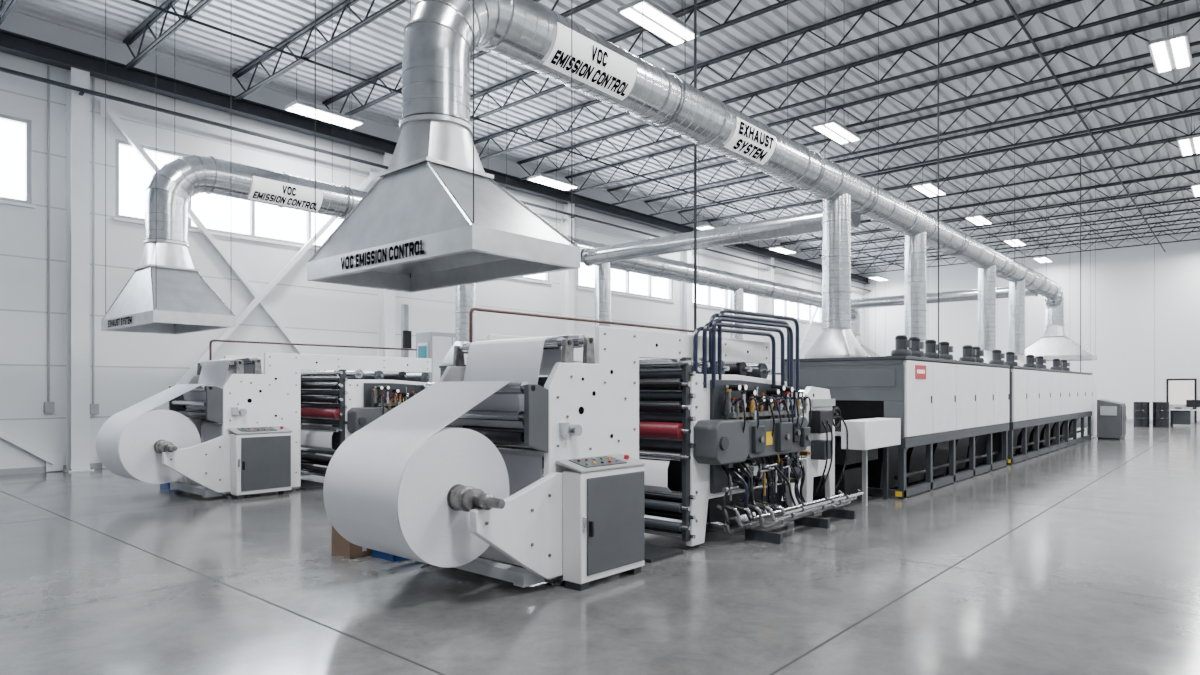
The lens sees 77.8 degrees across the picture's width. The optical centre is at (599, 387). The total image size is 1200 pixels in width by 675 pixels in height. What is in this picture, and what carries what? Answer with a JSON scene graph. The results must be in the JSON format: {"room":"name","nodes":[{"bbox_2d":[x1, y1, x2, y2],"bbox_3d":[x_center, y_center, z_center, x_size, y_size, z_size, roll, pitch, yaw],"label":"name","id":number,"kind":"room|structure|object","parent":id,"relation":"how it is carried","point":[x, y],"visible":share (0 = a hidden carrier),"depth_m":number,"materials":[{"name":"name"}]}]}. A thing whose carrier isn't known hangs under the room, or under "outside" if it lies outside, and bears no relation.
{"room":"print shop","nodes":[
{"label":"print shop","id":0,"kind":"room"},
{"bbox_2d":[0,11,863,468],"bbox_3d":[-1.335,-2.950,26.433,0.250,9.300,54.000,0,0,41],"label":"wall","id":1,"kind":"structure","parent":0,"point":[131,368],"depth_m":16.97,"materials":[{"name":"paint"}]},
{"bbox_2d":[0,113,35,208],"bbox_3d":[-13.306,-4.470,12.651,0.210,1.760,5.970,0,0,41],"label":"window","id":2,"kind":"structure","parent":1,"relation":"in","point":[27,202],"depth_m":14.80,"materials":[{"name":"white metal"}]},
{"bbox_2d":[44,66,54,412],"bbox_3d":[-11.114,-3.000,14.992,0.118,7.000,0.160,0,0,41],"label":"conduit","id":3,"kind":"object","parent":1,"relation":"attached to","point":[49,407],"visible":1,"depth_m":14.99,"materials":[{"name":"grey metal"}]},
{"bbox_2d":[0,463,101,474],"bbox_3d":[-1.233,1.640,26.344,0.020,0.120,54.000,0,0,41],"label":"baseboard","id":4,"kind":"structure","parent":1,"relation":"attached to","point":[12,471],"depth_m":14.79,"materials":[{"name":"grey"}]},
{"bbox_2d":[90,78,98,413],"bbox_3d":[-10.606,-2.975,15.571,0.118,7.050,0.160,0,0,41],"label":"conduit","id":5,"kind":"object","parent":1,"relation":"attached to","point":[94,408],"visible":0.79,"depth_m":15.57,"materials":[{"name":"grey metal"}]},
{"bbox_2d":[113,139,320,249],"bbox_3d":[-8.478,-4.470,18.160,0.210,1.760,5.980,0,0,41],"label":"window","id":6,"kind":"structure","parent":1,"relation":"in","point":[252,237],"depth_m":17.15,"materials":[{"name":"white metal"}]},
{"bbox_2d":[577,268,674,302],"bbox_3d":[1.105,-4.470,29.095,0.210,1.760,5.980,0,0,41],"label":"window","id":7,"kind":"structure","parent":1,"relation":"in","point":[626,293],"depth_m":29.47,"materials":[{"name":"white metal"}]},
{"bbox_2d":[692,284,758,312],"bbox_3d":[5.916,-4.470,34.585,0.210,1.760,5.980,0,0,41],"label":"window","id":8,"kind":"structure","parent":1,"relation":"in","point":[709,305],"depth_m":33.93,"materials":[{"name":"white metal"}]},
{"bbox_2d":[0,421,1199,674],"bbox_3d":[10.529,1.750,16.036,31.300,0.100,54.000,0,0,41],"label":"floor","id":9,"kind":"structure","parent":0,"point":[1081,558],"depth_m":6.27,"materials":[{"name":"concrete"}]},
{"bbox_2d":[63,67,93,472],"bbox_3d":[-10.690,-2.395,15.232,0.438,8.190,0.440,0,0,41],"label":"wall column","id":10,"kind":"structure","parent":9,"relation":"on","point":[77,106],"depth_m":15.15,"materials":[{"name":"metal"}]},
{"bbox_2d":[0,430,62,471],"bbox_3d":[-13.207,-0.800,12.597,0.110,4.960,6.820,0,0,41],"label":"diagonal brace","id":11,"kind":"object","parent":10,"relation":"attached to","point":[54,461],"visible":1,"depth_m":14.89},
{"bbox_2d":[0,67,870,291],"bbox_3d":[-0.917,-6.027,26.067,0.140,0.135,54.000,0,0,41],"label":"pipe","id":12,"kind":"object","parent":10,"relation":"attached to","point":[82,91],"visible":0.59,"depth_m":17.55,"materials":[{"name":"metal"}]},
{"bbox_2d":[102,166,379,467],"bbox_3d":[-8.266,-2.200,18.053,0.110,7.760,6.580,0,0,41],"label":"diagonal brace","id":13,"kind":"object","parent":9,"relation":"on","point":[374,171],"visible":0.52,"depth_m":18.18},
{"bbox_2d":[228,426,291,499],"bbox_3d":[-5.331,1.157,11.699,0.340,1.086,0.880,0,0,41],"label":"base cabinet","id":14,"kind":"object","parent":9,"relation":"on","point":[261,457],"visible":1,"depth_m":11.57,"materials":[{"name":"white metal"}]},
{"bbox_2d":[162,340,431,497],"bbox_3d":[-5.158,0.431,13.376,1.770,2.537,5.480,0,0,41],"label":"stand","id":15,"kind":"object","parent":9,"relation":"on","point":[271,398],"visible":0.76,"depth_m":11.94,"materials":[{"name":"white metal"}]},
{"bbox_2d":[96,357,253,483],"bbox_3d":[-6.574,0.463,11.631,1.980,1.915,1.940,0,0,41],"label":"paper roll","id":16,"kind":"object","parent":15,"relation":"on","point":[131,443],"visible":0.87,"depth_m":11.07,"materials":[{"name":"paper"}]},
{"bbox_2d":[300,479,323,490],"bbox_3d":[-5.263,1.683,13.022,1.520,0.035,0.550,0,0,41],"label":"floor mat","id":17,"kind":"object","parent":9,"relation":"on","point":[306,485],"visible":0.29,"depth_m":12.69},
{"bbox_2d":[332,525,370,558],"bbox_3d":[-2.516,1.549,7.636,0.352,0.302,0.330,0,0,41],"label":"cardboard box","id":18,"kind":"object","parent":9,"relation":"on","point":[341,546],"visible":0.39,"depth_m":7.50,"materials":[{"name":"brown cardboard"}]},
{"bbox_2d":[301,369,429,476],"bbox_3d":[-4.103,0.665,14.250,2.045,1.990,2.835,0,0,41],"label":"printing press","id":19,"kind":"object","parent":9,"relation":"on","point":[335,405],"visible":0.35,"depth_m":13.23,"materials":[{"name":"metal"}]},
{"bbox_2d":[378,152,394,356],"bbox_3d":[-5.919,-2.395,20.677,0.438,8.190,0.440,0,0,41],"label":"wall column","id":20,"kind":"structure","parent":9,"relation":"on","point":[386,298],"depth_m":20.67,"materials":[{"name":"metal"}]},
{"bbox_2d":[100,100,305,353],"bbox_3d":[-8.356,-2.200,18.133,0.110,7.760,6.580,0,0,41],"label":"diagonal brace","id":21,"kind":"object","parent":20,"relation":"attached to","point":[110,106],"visible":0.5,"depth_m":17.18,"materials":[{"name":"metal"}]},
{"bbox_2d":[371,549,406,561],"bbox_3d":[-2.002,1.635,7.578,0.440,0.130,0.540,0,0,41],"label":"plastic crate","id":22,"kind":"object","parent":9,"relation":"on","point":[374,553],"visible":0.12,"depth_m":7.35,"materials":[{"name":"blue plastic"}]},
{"bbox_2d":[401,304,411,372],"bbox_3d":[-4.424,-0.100,16.907,0.180,3.600,0.200,0,0,41],"label":"post","id":23,"kind":"object","parent":9,"relation":"on","point":[406,335],"visible":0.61,"depth_m":16.88,"materials":[{"name":"grey metal"}]},
{"bbox_2d":[416,332,454,382],"bbox_3d":[-3.716,0.200,17.730,0.640,3.000,1.230,0,0,41],"label":"tall cabinet","id":24,"kind":"object","parent":9,"relation":"on","point":[435,346],"visible":0.21,"depth_m":17.25,"materials":[{"name":"white metal"}]},
{"bbox_2d":[439,365,544,466],"bbox_3d":[-0.682,0.605,17.983,2.070,2.190,6.290,0,0,41],"label":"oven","id":25,"kind":"object","parent":9,"relation":"on","point":[442,368],"visible":0.02,"depth_m":16.18,"materials":[{"name":"grey metal"}]},
{"bbox_2d":[143,155,859,364],"bbox_3d":[1.999,-2.125,21.550,0.714,3.260,27.160,0,0,41],"label":"duct","id":26,"kind":"object","parent":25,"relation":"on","point":[169,192],"visible":0.59,"depth_m":13.22,"materials":[{"name":"metal"}]},
{"bbox_2d":[851,287,1037,308],"bbox_3d":[12.608,-3.400,28.043,6.800,0.460,0.460,0,0,41],"label":"duct","id":27,"kind":"object","parent":26,"relation":"attached to","point":[1001,292],"visible":0.74,"depth_m":27.84,"materials":[{"name":"metal"}]},
{"bbox_2d":[561,202,574,334],"bbox_3d":[-1.107,-2.395,26.167,0.438,8.190,0.440,0,0,41],"label":"wall column","id":28,"kind":"structure","parent":9,"relation":"on","point":[567,276],"depth_m":26.18,"materials":[{"name":"metal"}]},
{"bbox_2d":[417,308,769,587],"bbox_3d":[0.209,0.431,8.273,1.770,2.537,5.480,0,0,41],"label":"stand","id":29,"kind":"object","parent":9,"relation":"on","point":[589,408],"visible":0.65,"depth_m":6.59,"materials":[{"name":"white metal"}]},
{"bbox_2d":[323,335,573,567],"bbox_3d":[-1.207,0.463,6.528,1.980,1.915,1.940,0,0,41],"label":"paper roll","id":30,"kind":"object","parent":29,"relation":"on","point":[407,484],"visible":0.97,"depth_m":6.00,"materials":[{"name":"paper"}]},
{"bbox_2d":[556,454,645,590],"bbox_3d":[0.036,1.157,6.596,0.340,1.086,0.880,0,0,41],"label":"base cabinet","id":31,"kind":"object","parent":9,"relation":"on","point":[603,496],"visible":1,"depth_m":6.39,"materials":[{"name":"white metal"}]},
{"bbox_2d":[644,543,683,562],"bbox_3d":[0.105,1.683,7.919,1.520,0.035,0.550,0,0,41],"label":"floor mat","id":32,"kind":"object","parent":9,"relation":"on","point":[653,553],"visible":0.36,"depth_m":7.52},
{"bbox_2d":[681,250,691,334],"bbox_3d":[3.704,-2.395,31.657,0.438,8.190,0.440,0,0,41],"label":"wall column","id":33,"kind":"structure","parent":9,"relation":"on","point":[686,289],"depth_m":31.67,"materials":[{"name":"metal"}]},
{"bbox_2d":[574,309,863,545],"bbox_3d":[1.600,0.408,9.374,2.250,2.583,3.619,0,0,41],"label":"printing press unit","id":34,"kind":"object","parent":9,"relation":"on","point":[719,440],"visible":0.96,"depth_m":8.12,"materials":[{"name":"grey metal"}]},
{"bbox_2d":[765,258,773,368],"bbox_3d":[8.515,-2.395,37.148,0.438,8.190,0.440,0,0,41],"label":"wall column","id":35,"kind":"structure","parent":9,"relation":"on","point":[769,271],"depth_m":37.17,"materials":[{"name":"metal"}]},
{"bbox_2d":[783,387,847,502],"bbox_3d":[2.483,0.820,10.642,1.906,1.679,0.880,0,0,41],"label":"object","id":36,"kind":"object","parent":9,"relation":"on","point":[821,461],"visible":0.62,"depth_m":9.96,"materials":[{"name":"white metal"}]},
{"bbox_2d":[783,418,900,505],"bbox_3d":[3.477,1.080,11.326,1.700,1.240,1.380,0,0,41],"label":"table","id":37,"kind":"object","parent":9,"relation":"on","point":[865,436],"visible":0.52,"depth_m":10.81,"materials":[{"name":"white metal"}]},
{"bbox_2d":[785,356,1009,499],"bbox_3d":[6.004,0.605,14.384,2.070,2.190,6.490,0,0,41],"label":"oven","id":38,"kind":"object","parent":9,"relation":"on","point":[948,410],"visible":0.75,"depth_m":12.34,"materials":[{"name":"white metal"}]},
{"bbox_2d":[891,335,915,356],"bbox_3d":[5.151,-0.695,12.705,0.360,0.410,0.400,0,0,41],"label":"blower","id":39,"kind":"object","parent":38,"relation":"on","point":[901,342],"visible":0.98,"depth_m":12.61,"materials":[{"name":"black metal"}]},
{"bbox_2d":[908,337,927,357],"bbox_3d":[5.579,-0.695,13.194,0.360,0.410,0.400,0,0,41],"label":"blower","id":40,"kind":"object","parent":38,"relation":"on","point":[917,345],"visible":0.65,"depth_m":13.10,"materials":[{"name":"black metal"}]},
{"bbox_2d":[924,340,942,358],"bbox_3d":[6.172,-0.695,13.871,0.360,0.410,0.400,0,0,41],"label":"blower","id":41,"kind":"object","parent":38,"relation":"on","point":[931,347],"visible":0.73,"depth_m":13.78,"materials":[{"name":"black metal"}]},
{"bbox_2d":[939,342,953,359],"bbox_3d":[6.699,-0.695,14.473,0.360,0.410,0.400,0,0,41],"label":"blower","id":42,"kind":"object","parent":38,"relation":"on","point":[945,349],"visible":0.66,"depth_m":14.38,"materials":[{"name":"black metal"}]},
{"bbox_2d":[959,345,978,362],"bbox_3d":[7.754,-0.695,15.676,0.360,0.410,0.400,0,0,41],"label":"blower","id":43,"kind":"object","parent":38,"relation":"on","point":[968,351],"visible":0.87,"depth_m":15.58,"materials":[{"name":"black metal"}]},
{"bbox_2d":[1007,366,1092,464],"bbox_3d":[11.935,0.605,21.153,2.070,2.190,10.890,0,0,41],"label":"oven","id":44,"kind":"object","parent":9,"relation":"on","point":[1046,406],"visible":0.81,"depth_m":19.33,"materials":[{"name":"white metal"}]},
{"bbox_2d":[1077,381,1096,435],"bbox_3d":[16.732,0.680,26.756,1.900,1.959,2.500,0,0,41],"label":"end panel","id":45,"kind":"object","parent":9,"relation":"on","point":[1094,397],"visible":0.11,"depth_m":25.86,"materials":[{"name":"white metal"}]},
{"bbox_2d":[1097,399,1126,439],"bbox_3d":[17.159,1.042,24.899,0.690,1.316,1.330,0,0,41],"label":"console","id":46,"kind":"object","parent":9,"relation":"on","point":[1111,415],"visible":1,"depth_m":24.45,"materials":[{"name":"grey metal"}]},
{"bbox_2d":[1133,401,1149,426],"bbox_3d":[23.772,1.145,32.620,0.610,1.110,0.610,0,0,41],"label":"cabinet","id":47,"kind":"object","parent":9,"relation":"on","point":[1141,410],"visible":0.99,"depth_m":32.41,"materials":[{"name":"black metal"}]},
{"bbox_2d":[1152,402,1169,426],"bbox_3d":[24.375,1.145,32.291,0.610,1.110,0.610,0,0,41],"label":"cabinet","id":48,"kind":"object","parent":9,"relation":"on","point":[1160,410],"visible":0.98,"depth_m":32.06,"materials":[{"name":"black metal"}]},
{"bbox_2d":[1170,409,1199,426],"bbox_3d":[25.951,1.320,32.572,1.500,0.760,0.800,0,0,41],"label":"desk","id":49,"kind":"object","parent":9,"relation":"on","point":[1177,416],"visible":0.96,"depth_m":32.59,"materials":[{"name":"white metal"}]},
{"bbox_2d":[0,0,1199,269],"bbox_3d":[10.465,-7.435,16.092,31.470,0.070,54.000,0,0,41],"label":"ceiling","id":50,"kind":"structure","parent":0,"point":[376,47],"depth_m":18.19,"materials":[{"name":"metal"}]},
{"bbox_2d":[101,0,235,333],"bbox_3d":[-6.753,-4.140,11.563,2.360,6.440,1.128,0,0,41],"label":"exhaust hood","id":51,"kind":"object","parent":50,"relation":"hanging from","point":[165,294],"visible":1,"depth_m":11.23,"materials":[{"name":"metal"}]},
{"bbox_2d":[284,69,363,128],"bbox_3d":[-6.553,-6.910,17.709,0.600,0.920,1.700,0,0,41],"label":"ceiling light","id":52,"kind":"object","parent":50,"relation":"hanging from","point":[299,107],"visible":1,"depth_m":17.52,"materials":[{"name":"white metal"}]},
{"bbox_2d":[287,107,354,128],"bbox_3d":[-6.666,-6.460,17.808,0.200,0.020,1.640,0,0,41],"label":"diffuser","id":53,"kind":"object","parent":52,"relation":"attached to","point":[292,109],"depth_m":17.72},
{"bbox_2d":[293,104,361,125],"bbox_3d":[-6.440,-6.460,17.610,0.200,0.020,1.640,0,0,41],"label":"diffuser","id":54,"kind":"object","parent":52,"relation":"attached to","point":[310,108],"depth_m":17.56,"materials":[{"name":"plastic"}]},
{"bbox_2d":[332,0,349,218],"bbox_3d":[-4.806,-5.245,13.785,0.642,4.231,0.021,0,0,41],"label":"hanger","id":55,"kind":"object","parent":50,"relation":"hanging from","point":[332,0],"visible":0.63,"depth_m":13.99,"materials":[{"name":"metal"}]},
{"bbox_2d":[307,0,580,292],"bbox_3d":[-1.418,-4.170,6.423,2.360,6.380,1.128,0,0,41],"label":"exhaust hood","id":56,"kind":"object","parent":50,"relation":"hanging from","point":[434,219],"visible":1,"depth_m":6.11,"materials":[{"name":"metal"}]},
{"bbox_2d":[527,160,578,190],"bbox_3d":[-1.478,-6.910,23.500,0.600,0.920,1.700,0,0,41],"label":"ceiling light","id":57,"kind":"object","parent":50,"relation":"hanging from","point":[539,178],"visible":0.99,"depth_m":23.34,"materials":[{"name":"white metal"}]},
{"bbox_2d":[529,178,569,190],"bbox_3d":[-1.591,-6.460,23.599,0.200,0.020,1.640,0,0,41],"label":"diffuser","id":58,"kind":"object","parent":57,"relation":"attached to","point":[531,179],"depth_m":23.55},
{"bbox_2d":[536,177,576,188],"bbox_3d":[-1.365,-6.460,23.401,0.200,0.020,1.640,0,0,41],"label":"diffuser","id":59,"kind":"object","parent":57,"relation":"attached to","point":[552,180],"depth_m":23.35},
{"bbox_2d":[617,0,699,45],"bbox_3d":[1.092,-7.060,13.536,0.600,0.920,1.700,0,0,41],"label":"ceiling light","id":60,"kind":"object","parent":50,"relation":"hanging from","point":[656,20],"visible":0.97,"depth_m":13.41,"materials":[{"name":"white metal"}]},
{"bbox_2d":[621,8,683,44],"bbox_3d":[0.979,-6.610,13.635,0.200,0.020,1.640,0,0,41],"label":"diffuser","id":61,"kind":"object","parent":60,"relation":"attached to","point":[632,14],"depth_m":13.56,"materials":[{"name":"plastic"}]},
{"bbox_2d":[634,3,693,39],"bbox_3d":[1.205,-6.610,13.437,0.200,0.020,1.640,0,0,41],"label":"diffuser","id":62,"kind":"object","parent":60,"relation":"attached to","point":[652,11],"depth_m":13.35,"materials":[{"name":"plastic"}]},
{"bbox_2d":[642,0,685,127],"bbox_3d":[0.759,-5.245,8.908,0.642,4.231,0.021,0,0,41],"label":"hanger","id":63,"kind":"object","parent":50,"relation":"hanging from","point":[674,74],"visible":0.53,"depth_m":8.82,"materials":[{"name":"metal"}]},
{"bbox_2d":[694,0,696,331],"bbox_3d":[1.311,-3.980,10.220,0.040,6.760,0.040,0,0,41],"label":"hanging cable","id":64,"kind":"object","parent":50,"relation":"hanging from","point":[695,1],"visible":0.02,"depth_m":10.21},
{"bbox_2d":[812,99,860,143],"bbox_3d":[6.167,-7.060,19.327,0.600,0.920,1.700,0,0,41],"label":"ceiling light","id":65,"kind":"object","parent":50,"relation":"hanging from","point":[833,129],"visible":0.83,"depth_m":19.14,"materials":[{"name":"white plastic"}]},
{"bbox_2d":[814,126,847,143],"bbox_3d":[6.054,-6.610,19.426,0.200,0.020,1.640,0,0,41],"label":"diffuser","id":66,"kind":"object","parent":65,"relation":"attached to","point":[825,130],"depth_m":19.34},
{"bbox_2d":[825,123,858,141],"bbox_3d":[6.280,-6.610,19.228,0.200,0.020,1.640,0,0,41],"label":"diffuser","id":67,"kind":"object","parent":65,"relation":"attached to","point":[841,130],"depth_m":19.17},
{"bbox_2d":[851,0,878,214],"bbox_3d":[4.714,-5.245,13.421,0.642,4.231,0.021,0,0,41],"label":"hanger","id":68,"kind":"object","parent":50,"relation":"hanging from","point":[878,0],"visible":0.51,"depth_m":13.21,"materials":[{"name":"metal"}]},
{"bbox_2d":[912,181,946,196],"bbox_3d":[11.044,-7.060,24.893,0.600,0.920,1.700,0,0,41],"label":"ceiling light","id":69,"kind":"object","parent":50,"relation":"hanging from","point":[929,189],"visible":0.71,"depth_m":24.70,"materials":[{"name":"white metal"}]},
{"bbox_2d":[914,186,935,196],"bbox_3d":[10.931,-6.610,24.991,0.200,0.020,1.640,0,0,41],"label":"diffuser","id":70,"kind":"object","parent":69,"relation":"attached to","point":[922,189],"depth_m":24.95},
{"bbox_2d":[923,184,944,194],"bbox_3d":[11.157,-6.610,24.794,0.200,0.020,1.640,0,0,41],"label":"diffuser","id":71,"kind":"object","parent":69,"relation":"attached to","point":[932,188],"depth_m":24.70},
{"bbox_2d":[937,79,965,254],"bbox_3d":[8.273,-5.245,17.482,0.642,4.231,0.021,0,0,41],"label":"hanger","id":72,"kind":"object","parent":50,"relation":"hanging from","point":[937,79],"visible":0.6,"depth_m":17.69,"materials":[{"name":"metal"}]},
{"bbox_2d":[965,214,992,224],"bbox_3d":[14.998,-7.060,29.405,0.600,0.920,1.700,0,0,41],"label":"ceiling light","id":73,"kind":"object","parent":50,"relation":"hanging from","point":[979,219],"visible":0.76,"depth_m":29.19,"materials":[{"name":"white plastic"}]},
{"bbox_2d":[1025,324,1096,360],"bbox_3d":[16.313,-4.170,26.657,2.400,6.380,1.200,0,0,41],"label":"exhaust hood","id":74,"kind":"object","parent":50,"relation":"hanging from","point":[1054,344],"visible":0.73,"depth_m":26.29,"materials":[{"name":"metal"}]},
{"bbox_2d":[1080,158,1080,371],"bbox_3d":[15.370,-3.930,23.761,0.028,6.860,0.028,0,0,41],"label":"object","id":75,"kind":"object","parent":50,"relation":"hanging from","point":[1080,158],"visible":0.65,"depth_m":23.75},
{"bbox_2d":[1148,29,1192,72],"bbox_3d":[11.356,-7.060,14.780,0.600,0.920,1.700,0,0,41],"label":"ceiling light","id":76,"kind":"object","parent":50,"relation":"hanging from","point":[1168,53],"visible":0.91,"depth_m":14.62,"materials":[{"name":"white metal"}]},
{"bbox_2d":[1151,42,1170,72],"bbox_3d":[11.243,-6.610,14.879,0.200,0.020,1.640,0,0,41],"label":"diffuser","id":77,"kind":"object","parent":76,"relation":"attached to","point":[1160,51],"depth_m":14.79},
{"bbox_2d":[1171,37,1188,68],"bbox_3d":[11.469,-6.610,14.681,0.200,0.020,1.640,0,0,41],"label":"diffuser","id":78,"kind":"object","parent":76,"relation":"attached to","point":[1179,45],"depth_m":14.62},
{"bbox_2d":[1177,112,1199,155],"bbox_3d":[16.233,-7.060,20.345,0.600,0.920,1.700,0,0,41],"label":"ceiling light","id":79,"kind":"object","parent":50,"relation":"hanging from","point":[1189,145],"visible":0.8,"depth_m":20.14,"materials":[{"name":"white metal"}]},
{"bbox_2d":[1179,139,1191,155],"bbox_3d":[16.120,-6.610,20.444,0.200,0.020,1.640,0,0,41],"label":"diffuser","id":80,"kind":"object","parent":79,"relation":"attached to","point":[1185,145],"depth_m":20.37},
{"bbox_3d":[14.774,-6.895,12.307,0.160,0.850,54.014,0,0,41],"label":"girder","id":81,"kind":"object","parent":50,"relation":"attached to","visible":0},
{"bbox_2d":[0,0,16,24],"bbox_3d":[0.075,-7.070,3.924,30.959,0.600,0.140,0,0,41],"label":"joist","id":82,"kind":"object","parent":81,"relation":"on","point":[2,7],"visible":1,"depth_m":13.32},
{"bbox_2d":[123,0,212,70],"bbox_3d":[1.558,-7.070,5.616,30.959,0.600,0.140,0,0,41],"label":"joist","id":83,"kind":"object","parent":81,"relation":"on","point":[156,15],"visible":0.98,"depth_m":14.60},
{"bbox_2d":[232,0,407,100],"bbox_3d":[3.041,-7.070,7.308,30.959,0.600,0.140,0,0,41],"label":"joist","id":84,"kind":"object","parent":81,"relation":"on","point":[346,4],"visible":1,"depth_m":15.15,"materials":[{"name":"metal"}]},
{"bbox_2d":[322,0,603,125],"bbox_3d":[4.523,-7.070,9.000,30.959,0.600,0.140,0,0,41],"label":"joist","id":85,"kind":"object","parent":81,"relation":"on","point":[589,3],"visible":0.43,"depth_m":17.46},
{"bbox_2d":[398,0,798,126],"bbox_3d":[6.006,-7.070,10.692,30.959,0.600,0.140,0,0,41],"label":"joist","id":86,"kind":"object","parent":81,"relation":"on","point":[705,3],"visible":0.47,"depth_m":15.20,"materials":[{"name":"metal"}]},
{"bbox_2d":[474,0,993,160],"bbox_3d":[7.489,-7.070,12.384,30.959,0.600,0.140,0,0,41],"label":"joist","id":87,"kind":"object","parent":81,"relation":"on","point":[870,8],"visible":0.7,"depth_m":15.78,"materials":[{"name":"metal"}]},
{"bbox_2d":[938,0,938,358],"bbox_3d":[6.191,-3.930,13.589,0.024,6.860,0.024,0,0,41],"label":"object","id":88,"kind":"object","parent":87,"relation":"hanging from","point":[938,0],"visible":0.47,"depth_m":13.58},
{"bbox_2d":[517,0,1189,180],"bbox_3d":[8.972,-7.070,14.077,30.959,0.600,0.140,0,0,41],"label":"joist","id":89,"kind":"object","parent":81,"relation":"on","point":[1161,4],"visible":0.84,"depth_m":16.25,"materials":[{"name":"metal"}]},
{"bbox_2d":[565,12,1199,194],"bbox_3d":[10.455,-7.070,15.769,30.959,0.600,0.140,0,0,41],"label":"joist","id":90,"kind":"object","parent":81,"relation":"on","point":[1056,52],"visible":0.87,"depth_m":17.62,"materials":[{"name":"metal"}]},
{"bbox_2d":[607,52,1199,205],"bbox_3d":[11.938,-7.070,17.461,30.959,0.600,0.140,0,0,41],"label":"joist","id":91,"kind":"object","parent":81,"relation":"on","point":[1194,55],"visible":0.88,"depth_m":19.50,"materials":[{"name":"metal"}]},
{"bbox_2d":[644,85,1199,216],"bbox_3d":[13.421,-7.070,19.153,30.959,0.600,0.140,0,0,41],"label":"joist","id":92,"kind":"object","parent":81,"relation":"on","point":[1154,96],"visible":0.87,"depth_m":21.27,"materials":[{"name":"metal"}]},
{"bbox_2d":[996,127,1014,276],"bbox_3d":[11.370,-5.245,21.017,0.642,4.231,0.021,0,0,41],"label":"hanger","id":93,"kind":"object","parent":92,"relation":"hanging from","point":[1014,127],"visible":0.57,"depth_m":20.80,"materials":[{"name":"metal"}]},
{"bbox_2d":[400,0,1063,366],"bbox_3d":[7.449,-2.125,16.542,0.782,3.260,27.510,0,0,41],"label":"duct","id":94,"kind":"object","parent":93,"relation":"hanging from","point":[438,34],"visible":0.97,"depth_m":9.36,"materials":[{"name":"metal"}]},
{"bbox_2d":[582,210,860,266],"bbox_3d":[2.260,-3.250,16.235,6.800,0.460,0.460,0,0,41],"label":"duct","id":95,"kind":"object","parent":94,"relation":"attached to","point":[810,222],"visible":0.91,"depth_m":15.88,"materials":[{"name":"metal"}]},
{"bbox_2d":[677,112,1199,225],"bbox_3d":[14.904,-7.070,20.845,30.959,0.600,0.140,0,0,41],"label":"joist","id":96,"kind":"object","parent":81,"relation":"on","point":[1163,120],"visible":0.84,"depth_m":23.11,"materials":[{"name":"metal"}]},
{"bbox_2d":[707,139,1199,225],"bbox_3d":[16.387,-7.070,22.538,30.959,0.600,0.140,0,0,41],"label":"joist","id":97,"kind":"object","parent":81,"relation":"on","point":[1170,141],"visible":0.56,"depth_m":24.37,"materials":[{"name":"metal"}]},
{"bbox_2d":[759,170,1198,248],"bbox_3d":[19.352,-7.070,25.922,30.959,0.600,0.140,0,0,41],"label":"joist","id":98,"kind":"object","parent":81,"relation":"on","point":[1157,192],"visible":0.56,"depth_m":28.02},
{"bbox_2d":[780,185,1199,254],"bbox_3d":[20.835,-7.070,27.614,30.959,0.600,0.140,0,0,41],"label":"joist","id":99,"kind":"object","parent":81,"relation":"on","point":[1188,186],"visible":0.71,"depth_m":29.97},
{"bbox_2d":[800,197,1199,260],"bbox_3d":[22.318,-7.070,29.306,30.959,0.600,0.140,0,0,41],"label":"joist","id":100,"kind":"object","parent":81,"relation":"on","point":[1184,199],"visible":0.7,"depth_m":31.74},
{"bbox_2d":[819,207,1199,265],"bbox_3d":[23.801,-7.070,30.998,30.959,0.600,0.140,0,0,41],"label":"joist","id":101,"kind":"object","parent":81,"relation":"on","point":[1191,209],"visible":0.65,"depth_m":33.28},
{"bbox_2d":[851,217,1199,268],"bbox_3d":[25.284,-7.070,32.691,30.959,0.600,0.140,0,0,41],"label":"joist","id":102,"kind":"object","parent":81,"relation":"on","point":[1191,219],"visible":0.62,"depth_m":35.22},
{"bbox_2d":[852,226,1199,274],"bbox_3d":[26.767,-7.070,34.383,30.959,0.600,0.140,0,0,41],"label":"joist","id":103,"kind":"object","parent":81,"relation":"on","point":[1198,227],"visible":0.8,"depth_m":37.24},
{"bbox_2d":[860,153,1199,222],"bbox_3d":[17.870,-7.070,24.230,30.959,0.600,0.140,0,0,41],"label":"joist","id":104,"kind":"object","parent":81,"relation":"on","point":[1195,172],"visible":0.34,"depth_m":25.74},
{"bbox_2d":[864,233,1199,420],"bbox_3d":[28.313,-2.950,36.519,31.550,9.300,0.250,0,0,41],"label":"wall","id":105,"kind":"structure","parent":0,"point":[1140,305],"depth_m":38.26,"materials":[{"name":"paint"}]},
{"bbox_2d":[1166,378,1196,422],"bbox_3d":[28.369,0.620,36.257,1.160,2.160,0.070,0,0,41],"label":"door","id":106,"kind":"structure","parent":105,"relation":"in","point":[1178,391],"depth_m":36.23,"materials":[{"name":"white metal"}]},
{"bbox_3d":[-7.348,-2.950,-4.364,31.300,9.300,0.250,0,0,41],"label":"wall","id":107,"kind":"structure","parent":0,"visible":0},
{"bbox_2d":[0,29,869,283],"bbox_3d":[-1.038,-6.665,26.173,0.300,0.330,54.000,0,0,41],"label":"girder","id":108,"kind":"object","parent":107,"relation":"attached to","point":[12,43],"visible":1,"depth_m":17.99,"materials":[{"name":"metal"}]},
{"bbox_3d":[-1.408,-7.070,2.231,30.959,0.600,0.140,0,0,41],"label":"joist","id":109,"kind":"object","parent":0,"visible":0},
{"bbox_2d":[131,0,904,267],"bbox_3d":[1.542,-6.743,23.912,0.056,0.056,54.000,0,0,41],"label":"pipe","id":110,"kind":"object","parent":109,"relation":"attached to","point":[136,1],"visible":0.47,"depth_m":16.37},
{"bbox_2d":[1004,0,1165,251],"bbox_3d":[10.116,-6.743,16.399,0.056,0.056,54.000,0,0,41],"label":"pipe","id":111,"kind":"object","parent":109,"relation":"attached to","point":[1008,3],"visible":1,"depth_m":17.15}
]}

